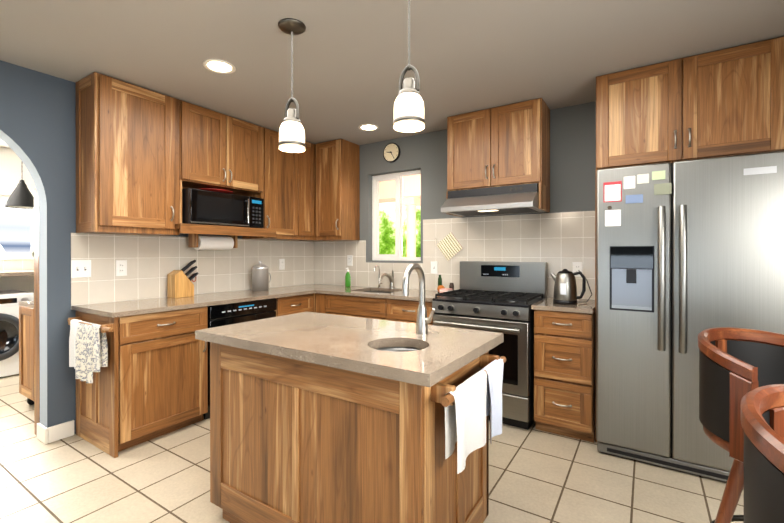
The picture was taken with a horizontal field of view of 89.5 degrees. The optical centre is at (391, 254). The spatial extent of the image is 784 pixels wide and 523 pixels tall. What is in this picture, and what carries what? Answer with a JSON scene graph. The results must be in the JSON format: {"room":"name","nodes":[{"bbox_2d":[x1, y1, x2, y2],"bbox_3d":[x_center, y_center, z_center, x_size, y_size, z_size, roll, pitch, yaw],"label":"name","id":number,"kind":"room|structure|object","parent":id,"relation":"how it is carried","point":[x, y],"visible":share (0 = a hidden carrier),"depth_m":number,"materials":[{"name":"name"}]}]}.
{"room":"kitchen","nodes":[
{"label":"kitchen","id":0,"kind":"room"},
{"bbox_2d":[0,147,35,292],"bbox_3d":[-4.778,0.025,4.063,0.130,2.490,3.660,0,0,33],"label":"wall","id":1,"kind":"structure","parent":0,"point":[14,171],"depth_m":4.56,"materials":[{"name":"white paint"}]},
{"bbox_2d":[0,188,33,259],"bbox_3d":[-4.612,-0.346,4.264,0.130,0.810,1.360,0,0,33],"label":"laundry window","id":2,"kind":"structure","parent":1,"relation":"in","point":[6,192],"depth_m":4.61,"materials":[{"name":"white plastic"}]},
{"bbox_2d":[0,259,33,276],"bbox_3d":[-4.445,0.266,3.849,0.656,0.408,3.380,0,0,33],"label":"countertop","id":3,"kind":"structure","parent":1,"relation":"attached to","point":[24,267],"depth_m":4.52,"materials":[{"name":"stone"}]},
{"bbox_2d":[0,60,313,433],"bbox_3d":[-2.561,0.029,2.437,0.151,2.490,5.730,0,0,33],"label":"wall","id":4,"kind":"structure","parent":0,"point":[37,123],"depth_m":2.76,"materials":[{"name":"grey paint"}]},
{"bbox_2d":[34,188,39,435],"bbox_3d":[-2.487,0.403,2.781,0.093,1.740,0.023,0,0,33],"label":"door frame","id":5,"kind":"structure","parent":4,"relation":"attached to","point":[36,328],"depth_m":2.77,"materials":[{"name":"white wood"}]},
{"bbox_2d":[37,420,73,443],"bbox_3d":[-3.171,1.225,1.483,0.163,0.105,3.200,0,0,33],"label":"baseboard","id":6,"kind":"structure","parent":4,"relation":"attached to","point":[45,435],"depth_m":2.70,"materials":[{"name":"beige wood"}]},
{"bbox_2d":[71,260,90,277],"bbox_3d":[-2.213,0.103,2.818,0.017,0.125,0.120,0,0,33],"label":"switch plate","id":7,"kind":"object","parent":4,"relation":"attached to","point":[80,268],"visible":1,"depth_m":2.81,"materials":[{"name":"white plastic"}]},
{"bbox_2d":[116,260,126,275],"bbox_3d":[-2.078,0.106,3.036,0.008,0.120,0.075,0,0,33],"label":"electrical outlet","id":8,"kind":"object","parent":4,"relation":"attached to","point":[121,267],"visible":1,"depth_m":3.03,"materials":[{"name":"white plastic"}]},
{"bbox_2d":[76,72,191,235],"bbox_3d":[-1.925,-0.683,2.970,0.331,1.062,0.636,0,0,33],"label":"upper cabinet","id":9,"kind":"object","parent":4,"relation":"attached to","point":[144,157],"depth_m":2.80,"materials":[{"name":"brown wood"}]},
{"bbox_2d":[194,235,233,249],"bbox_3d":[-1.587,-0.102,3.522,0.124,0.124,0.354,0,0,33],"label":"paper towel roll","id":10,"kind":"object","parent":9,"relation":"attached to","point":[215,243],"visible":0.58,"depth_m":3.48,"materials":[{"name":"white paper"}]},
{"bbox_2d":[182,188,263,227],"bbox_3d":[-1.528,-0.394,3.477,0.408,0.304,0.710,0,0,33],"label":"microwave","id":11,"kind":"object","parent":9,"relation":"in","point":[209,206],"visible":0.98,"depth_m":3.31,"materials":[{"name":"black plastic"}]},
{"bbox_2d":[192,104,267,195],"bbox_3d":[-1.573,-0.899,3.515,0.331,0.632,0.798,0,0,33],"label":"upper cabinet","id":12,"kind":"object","parent":4,"relation":"attached to","point":[229,153],"depth_m":3.44,"materials":[{"name":"brown wood"}]},
{"bbox_2d":[232,129,303,239],"bbox_3d":[-1.241,-0.686,4.030,0.331,1.062,0.562,0,0,33],"label":"upper cabinet","id":13,"kind":"object","parent":4,"relation":"attached to","point":[284,202],"depth_m":3.95,"materials":[{"name":"brown wood"}]},
{"bbox_2d":[279,259,284,269],"bbox_3d":[-1.216,0.109,4.372,0.008,0.120,0.075,0,0,33],"label":"electrical outlet","id":14,"kind":"object","parent":4,"relation":"attached to","point":[281,264],"visible":1,"depth_m":4.37,"materials":[{"name":"white plastic"}]},
{"bbox_2d":[292,141,315,240],"bbox_3d":[-1.071,-0.687,4.294,0.331,1.062,0.300,0,0,33],"label":"upper cabinet","id":15,"kind":"object","parent":4,"relation":"attached to","point":[309,153],"depth_m":4.28,"materials":[{"name":"brown wood"}]},
{"bbox_2d":[0,374,743,522],"bbox_3d":[-1.543,1.306,1.861,8.100,0.060,6.000,0,0,33],"label":"floor","id":16,"kind":"structure","parent":0,"point":[537,476],"depth_m":2.21,"materials":[{"name":"tile"}]},
{"bbox_2d":[0,290,33,377],"bbox_3d":[-4.246,0.839,4.139,0.645,0.860,0.620,0,0,33],"label":"washer","id":17,"kind":"object","parent":16,"relation":"on","point":[10,300],"visible":0.71,"depth_m":4.08,"materials":[{"name":"white metal"}]},
{"bbox_2d":[19,300,33,404],"bbox_3d":[-2.850,0.833,3.427,0.373,0.874,0.493,0,0,33],"label":"cart","id":18,"kind":"object","parent":16,"relation":"on","point":[26,348],"visible":0.31,"depth_m":3.23,"materials":[{"name":"wood"}]},
{"bbox_2d":[71,306,207,457],"bbox_3d":[-1.813,0.832,2.895,0.598,0.884,0.630,0,0,33],"label":"base cabinet","id":19,"kind":"object","parent":16,"relation":"on","point":[140,378],"depth_m":2.64,"materials":[{"name":"brown wood"}]},
{"bbox_2d":[71,284,314,317],"bbox_3d":[-1.334,0.371,3.615,0.630,0.030,2.406,0,0,33],"label":"countertop","id":20,"kind":"structure","parent":19,"relation":"on","point":[130,307],"depth_m":3.01,"materials":[{"name":"stone"}]},
{"bbox_2d":[167,260,197,297],"bbox_3d":[-1.758,0.201,3.350,0.120,0.312,0.226,0,0,33],"label":"knife block","id":21,"kind":"object","parent":20,"relation":"on","point":[180,284],"visible":1,"depth_m":3.28,"materials":[{"name":"brown wood"}]},
{"bbox_2d":[252,261,270,290],"bbox_3d":[-1.302,0.210,3.946,0.161,0.290,0.192,0,0,33],"label":"canister","id":22,"kind":"object","parent":20,"relation":"on","point":[260,276],"visible":1,"depth_m":3.87,"materials":[{"name":"silver metal"}]},
{"bbox_2d":[204,298,276,419],"bbox_3d":[-1.456,0.831,3.434,0.600,0.882,0.650,0,0,33],"label":"dishwasher","id":23,"kind":"object","parent":16,"relation":"on","point":[229,314],"visible":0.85,"depth_m":3.19,"materials":[{"name":"black plastic"}]},
{"bbox_2d":[274,293,316,316],"bbox_3d":[-1.151,0.829,3.921,0.598,0.884,0.486,0,0,33],"label":"base cabinet","id":24,"kind":"object","parent":16,"relation":"on","point":[288,305],"depth_m":3.75,"materials":[{"name":"brown wood"}]},
{"bbox_2d":[316,293,375,314],"bbox_3d":[-0.475,0.828,4.133,0.306,0.884,0.598,0,0,33],"label":"base cabinet","id":25,"kind":"object","parent":16,"relation":"on","point":[325,303],"depth_m":3.79,"materials":[{"name":"brown wood"}]},
{"bbox_2d":[207,315,505,522],"bbox_3d":[-0.169,0.839,1.824,1.266,0.873,0.639,0,0,33],"label":"kitchen island","id":26,"kind":"object","parent":16,"relation":"on","point":[315,417],"depth_m":1.54,"materials":[{"name":"wood"}]},
{"bbox_2d":[199,335,434,386],"bbox_3d":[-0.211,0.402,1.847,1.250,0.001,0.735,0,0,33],"label":"island countertop","id":27,"kind":"structure","parent":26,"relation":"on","point":[298,358],"depth_m":1.44,"materials":[{"name":"beige stone"}]},
{"bbox_2d":[347,339,442,362],"bbox_3d":[0.026,0.472,1.596,0.274,0.164,0.274,0,0,33],"label":"sink","id":28,"kind":"object","parent":27,"relation":"in","point":[395,350],"depth_m":1.49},
{"bbox_2d":[340,309,375,318],"bbox_3d":[-0.121,0.928,3.905,0.537,0.686,0.598,0,0,33],"label":"base cabinet","id":29,"kind":"object","parent":16,"relation":"on","point":[364,313],"depth_m":3.64,"materials":[{"name":"brown wood"}]},
{"bbox_2d":[376,298,434,324],"bbox_3d":[0.279,0.829,3.647,0.533,0.884,0.598,0,0,33],"label":"base cabinet","id":30,"kind":"object","parent":16,"relation":"on","point":[398,310],"depth_m":3.43,"materials":[{"name":"brown wood"}]},
{"bbox_2d":[311,265,443,301],"bbox_3d":[-0.043,0.345,3.841,1.294,0.459,0.627,0,0,33],"label":"countertop","id":31,"kind":"structure","parent":30,"relation":"on","point":[391,292],"depth_m":3.90,"materials":[{"name":"stone"}]},
{"bbox_2d":[345,268,350,286],"bbox_3d":[-0.482,0.249,4.313,0.064,0.210,0.068,0,0,33],"label":"soap bottle","id":32,"kind":"object","parent":31,"relation":"on","point":[347,279],"visible":1,"depth_m":4.29,"materials":[{"name":"green plastic"}]},
{"bbox_2d":[437,275,453,292],"bbox_3d":[0.471,0.276,3.647,0.204,0.160,0.250,0,0,33],"label":"bottles","id":33,"kind":"object","parent":31,"relation":"on","point":[441,288],"visible":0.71,"depth_m":3.65,"materials":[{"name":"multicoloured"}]},
{"bbox_2d":[432,261,546,429],"bbox_3d":[0.798,0.668,3.233,0.760,1.207,0.693,0,0,33],"label":"range","id":34,"kind":"object","parent":16,"relation":"on","point":[498,297],"visible":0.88,"depth_m":2.98,"materials":[{"name":"grey metal"}]},
{"bbox_2d":[534,310,594,442],"bbox_3d":[1.323,0.831,2.957,0.382,0.883,0.624,0,0,33],"label":"drawers","id":35,"kind":"object","parent":16,"relation":"on","point":[564,373],"visible":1,"depth_m":2.71,"materials":[{"name":"brown wood"}]},
{"bbox_2d":[531,297,594,313],"bbox_3d":[1.321,0.373,2.961,0.390,0.030,0.627,0,0,33],"label":"countertop","id":36,"kind":"structure","parent":35,"relation":"on","point":[583,306],"depth_m":2.77,"materials":[{"name":"stone"}]},
{"bbox_2d":[551,269,591,304],"bbox_3d":[1.372,0.232,3.009,0.255,0.252,0.459,0,0,33],"label":"kettle","id":37,"kind":"object","parent":36,"relation":"on","point":[565,289],"visible":1,"depth_m":2.84,"materials":[{"name":"silver metal"}]},
{"bbox_2d":[595,36,783,441],"bbox_3d":[1.910,0.030,2.626,0.954,2.487,0.546,0,0,33],"label":"tall cabinet","id":38,"kind":"object","parent":16,"relation":"on","point":[724,102],"visible":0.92,"depth_m":2.39,"materials":[{"name":"brown wood"}]},
{"bbox_2d":[596,150,783,481],"bbox_3d":[1.838,0.367,2.513,0.906,1.815,0.774,0,0,33],"label":"fridge","id":39,"kind":"object","parent":16,"relation":"on","point":[688,252],"visible":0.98,"depth_m":2.28,"materials":[{"name":"grey metal"}]},
{"bbox_2d":[698,327,783,522],"bbox_3d":[1.389,0.789,1.349,0.578,0.983,0.579,0,0,33],"label":"chair","id":40,"kind":"object","parent":16,"relation":"on","point":[736,365],"visible":0.77,"depth_m":1.42,"materials":[{"name":"brown wood"}]},
{"bbox_2d":[741,384,783,522],"bbox_3d":[0.939,0.791,0.651,0.578,0.983,0.579,0,0,33],"label":"chair","id":41,"kind":"object","parent":16,"relation":"on","point":[762,415],"visible":1,"depth_m":0.75,"materials":[{"name":"brown wood"}]},
{"bbox_2d":[0,0,783,147],"bbox_3d":[-1.543,-1.244,1.853,8.100,0.060,6.000,0,0,33],"label":"ceiling","id":42,"kind":"structure","parent":0,"point":[350,60],"depth_m":2.32,"materials":[{"name":"grey paint"}]},
{"bbox_2d":[5,180,33,208],"bbox_3d":[-3.383,-0.824,3.614,0.229,0.790,0.229,0,0,-12],"label":"pendant light","id":43,"kind":"object","parent":42,"relation":"hanging from","point":[21,196],"visible":0.69,"depth_m":3.51,"materials":[{"name":"grey metal"}]},
{"bbox_2d":[203,59,235,73],"bbox_3d":[-1.115,-1.212,2.554,0.196,0.007,0.196,0,0,33],"label":"recessed light","id":44,"kind":"object","parent":42,"relation":"in","point":[219,66],"visible":1,"depth_m":2.55,"materials":[{"name":"white"}]},
{"bbox_2d":[278,18,305,152],"bbox_3d":[-0.532,-0.887,2.104,0.144,0.656,0.144,0,0,33],"label":"pendant light","id":45,"kind":"object","parent":42,"relation":"hanging from","point":[291,135],"visible":1,"depth_m":2.07,"materials":[{"name":"white glass"}]},
{"bbox_2d":[358,124,378,130],"bbox_3d":[-0.224,-1.215,3.787,0.196,0.007,0.196,0,0,33],"label":"recessed light","id":46,"kind":"object","parent":42,"relation":"in","point":[369,127],"visible":1,"depth_m":3.79,"materials":[{"name":"white"}]},
{"bbox_2d":[393,0,424,131],"bbox_3d":[0.075,-0.886,1.739,0.144,0.656,0.144,0,0,33],"label":"pendant light","id":47,"kind":"object","parent":42,"relation":"hanging from","point":[409,110],"visible":1,"depth_m":1.70,"materials":[{"name":"grey metal"}]},
{"bbox_2d":[314,101,595,298],"bbox_3d":[1.166,0.026,3.534,5.225,2.490,0.166,0,0,33],"label":"wall","id":48,"kind":"structure","parent":0,"point":[559,236],"depth_m":3.65,"materials":[{"name":"grey"}]},
{"bbox_2d":[315,139,359,240],"bbox_3d":[-0.612,-0.687,4.358,0.360,1.062,0.366,0,0,33],"label":"upper cabinet","id":49,"kind":"object","parent":48,"relation":"attached to","point":[337,189],"visible":0.98,"depth_m":4.25,"materials":[{"name":"brown wood"}]},
{"bbox_2d":[347,255,352,265],"bbox_3d":[-0.480,0.068,4.490,0.075,0.120,0.008,0,0,33],"label":"electrical outlet","id":50,"kind":"object","parent":48,"relation":"attached to","point":[349,260],"visible":1,"depth_m":4.49,"materials":[{"name":"white plastic"}]},
{"bbox_2d":[383,143,399,162],"bbox_3d":[-0.005,-1.076,4.174,0.204,0.204,0.030,0,0,33],"label":"clock","id":51,"kind":"object","parent":48,"relation":"attached to","point":[391,152],"visible":1,"depth_m":4.16,"materials":[{"name":"beige"}]},
{"bbox_2d":[372,170,420,260],"bbox_3d":[0.066,-0.406,4.266,0.656,0.946,0.055,0,0,33],"label":"kitchen window","id":52,"kind":"structure","parent":48,"relation":"in","point":[376,180],"depth_m":4.27,"materials":[{"name":"white plastic"}]},
{"bbox_2d":[431,261,437,273],"bbox_3d":[0.414,0.130,3.909,0.075,0.120,0.017,0,0,33],"label":"switch plate","id":53,"kind":"object","parent":48,"relation":"attached to","point":[434,267],"visible":1,"depth_m":3.91,"materials":[{"name":"white plastic"}]},
{"bbox_2d":[435,232,462,260],"bbox_3d":[0.549,-0.075,3.822,0.295,0.281,0.028,0,0,33],"label":"pot holder","id":54,"kind":"object","parent":48,"relation":"hanging from","point":[449,246],"visible":1,"depth_m":3.81,"materials":[{"name":"fabric"}]},
{"bbox_2d":[446,98,549,216],"bbox_3d":[0.894,-0.784,3.386,0.800,0.862,0.366,0,0,33],"label":"upper cabinet","id":55,"kind":"object","parent":48,"relation":"attached to","point":[506,145],"visible":0.94,"depth_m":3.23,"materials":[{"name":"brown wood"}]},
{"bbox_2d":[441,183,544,216],"bbox_3d":[0.859,-0.451,3.332,0.752,0.196,0.495,0,0,33],"label":"range hood","id":56,"kind":"object","parent":55,"relation":"attached to","point":[514,199],"visible":0.9,"depth_m":3.19,"materials":[{"name":"silver metal"}]},
{"bbox_2d":[573,262,582,276],"bbox_3d":[1.507,0.122,3.209,0.075,0.120,0.008,0,0,33],"label":"electrical outlet","id":57,"kind":"object","parent":48,"relation":"attached to","point":[577,266],"visible":0.71,"depth_m":3.21,"materials":[{"name":"white plastic"}]},
{"label":"outside","id":58,"kind":"structure","parent":0,"visible":0},
{"bbox_2d":[379,174,420,260],"bbox_3d":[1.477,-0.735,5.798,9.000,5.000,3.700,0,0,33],"label":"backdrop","id":59,"kind":"structure","parent":58,"point":[411,215],"depth_m":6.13,"materials":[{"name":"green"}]},
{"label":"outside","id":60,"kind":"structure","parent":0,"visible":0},
{"bbox_2d":[0,199,30,252],"bbox_3d":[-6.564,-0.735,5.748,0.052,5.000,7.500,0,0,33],"label":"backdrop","id":61,"kind":"structure","parent":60,"point":[15,230],"depth_m":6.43,"materials":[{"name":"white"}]}
]}

